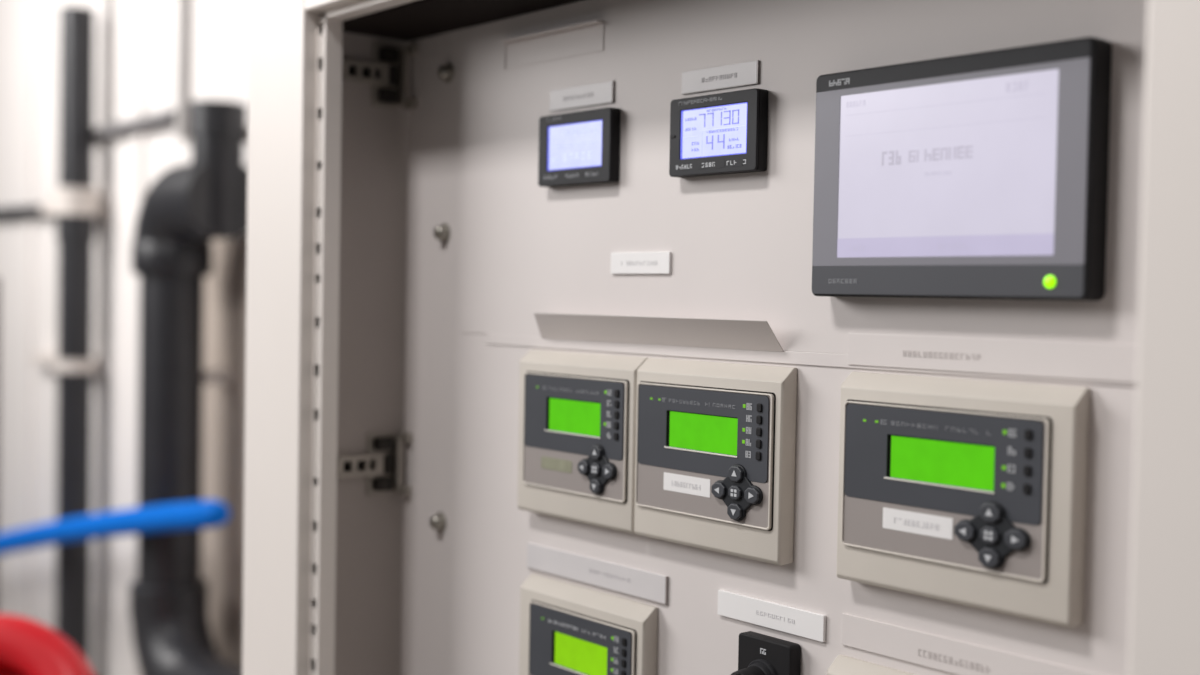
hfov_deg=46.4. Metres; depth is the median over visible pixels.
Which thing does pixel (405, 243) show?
tall cabinet
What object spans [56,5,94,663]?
standpipe
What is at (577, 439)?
module
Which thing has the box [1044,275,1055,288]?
indicator light
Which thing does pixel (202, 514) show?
rod
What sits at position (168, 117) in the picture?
conduit
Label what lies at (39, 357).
clamp
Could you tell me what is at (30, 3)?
pipe
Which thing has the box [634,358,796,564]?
module
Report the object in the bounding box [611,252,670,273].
label plate
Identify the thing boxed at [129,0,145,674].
pipe
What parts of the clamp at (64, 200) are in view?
arm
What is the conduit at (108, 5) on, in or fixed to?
attached to the wall
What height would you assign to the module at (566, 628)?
0.182 m
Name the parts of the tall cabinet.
frame post, frame rail, panel, roof panel, plate, frame post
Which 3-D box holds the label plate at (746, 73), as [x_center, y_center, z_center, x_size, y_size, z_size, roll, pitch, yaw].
[0.116,-0.253,1.365,0.002,0.022,0.105,0,2,-40]
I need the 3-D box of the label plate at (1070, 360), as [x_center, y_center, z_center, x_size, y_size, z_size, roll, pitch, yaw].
[0.314,0.015,1.131,0.002,0.028,0.292,0,2,-40]
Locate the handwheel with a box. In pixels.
[0,614,94,674]
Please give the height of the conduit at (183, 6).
1.400 m
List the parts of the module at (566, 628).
display panel, plate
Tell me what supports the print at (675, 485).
attached to the module at (716, 441)
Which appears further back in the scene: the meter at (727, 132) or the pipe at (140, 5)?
the pipe at (140, 5)
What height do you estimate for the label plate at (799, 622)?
0.024 m
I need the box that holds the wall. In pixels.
[0,0,248,674]
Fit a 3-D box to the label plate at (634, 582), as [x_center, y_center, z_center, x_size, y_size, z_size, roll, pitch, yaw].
[-0.007,0.254,1.518,0.003,0.029,0.236,0,2,-40]
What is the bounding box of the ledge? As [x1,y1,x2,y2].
[534,312,782,351]
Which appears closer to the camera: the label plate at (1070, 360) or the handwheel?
the label plate at (1070, 360)
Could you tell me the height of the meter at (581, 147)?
0.078 m
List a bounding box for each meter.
[538,107,620,186]
[669,88,767,177]
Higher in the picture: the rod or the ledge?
the ledge
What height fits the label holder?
0.032 m
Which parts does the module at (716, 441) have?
display panel, plate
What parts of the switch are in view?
knob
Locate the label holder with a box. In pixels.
[499,19,603,68]
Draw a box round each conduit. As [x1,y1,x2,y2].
[0,204,55,219]
[94,109,175,141]
[102,0,113,125]
[175,0,190,139]
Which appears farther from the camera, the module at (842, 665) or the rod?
the rod
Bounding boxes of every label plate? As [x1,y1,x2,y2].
[527,543,667,604]
[549,81,613,111]
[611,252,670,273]
[681,60,758,94]
[718,590,825,641]
[841,613,1099,674]
[847,333,1136,382]
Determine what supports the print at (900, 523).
attached to the module at (973, 493)
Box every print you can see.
[671,481,699,489]
[894,517,938,530]
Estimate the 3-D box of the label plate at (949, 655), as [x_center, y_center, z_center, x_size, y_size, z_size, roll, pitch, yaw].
[0.310,0.265,1.140,0.002,0.028,0.292,0,2,-40]
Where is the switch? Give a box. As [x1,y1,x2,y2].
[731,631,800,674]
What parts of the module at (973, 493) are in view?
display panel, plate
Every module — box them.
[517,350,647,533]
[518,574,657,674]
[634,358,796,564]
[825,655,914,674]
[836,372,1089,627]
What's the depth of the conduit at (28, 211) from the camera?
5.29 m
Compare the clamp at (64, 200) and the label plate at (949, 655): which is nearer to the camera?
the label plate at (949, 655)
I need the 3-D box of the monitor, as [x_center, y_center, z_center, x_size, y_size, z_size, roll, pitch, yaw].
[0.285,-0.130,1.145,0.028,0.195,0.272,0,2,-40]
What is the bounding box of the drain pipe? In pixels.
[129,100,247,674]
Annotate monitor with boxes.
[812,37,1111,300]
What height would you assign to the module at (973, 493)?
0.182 m
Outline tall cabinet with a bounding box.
[242,0,1199,674]
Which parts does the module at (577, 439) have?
display panel, plate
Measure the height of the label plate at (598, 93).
0.023 m
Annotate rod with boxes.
[0,500,229,555]
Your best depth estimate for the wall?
4.82 m
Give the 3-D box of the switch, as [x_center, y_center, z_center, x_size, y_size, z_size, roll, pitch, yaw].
[0.143,0.315,1.299,0.054,0.066,0.067,0,2,-40]
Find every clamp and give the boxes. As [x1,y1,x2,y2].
[27,351,96,371]
[41,187,99,216]

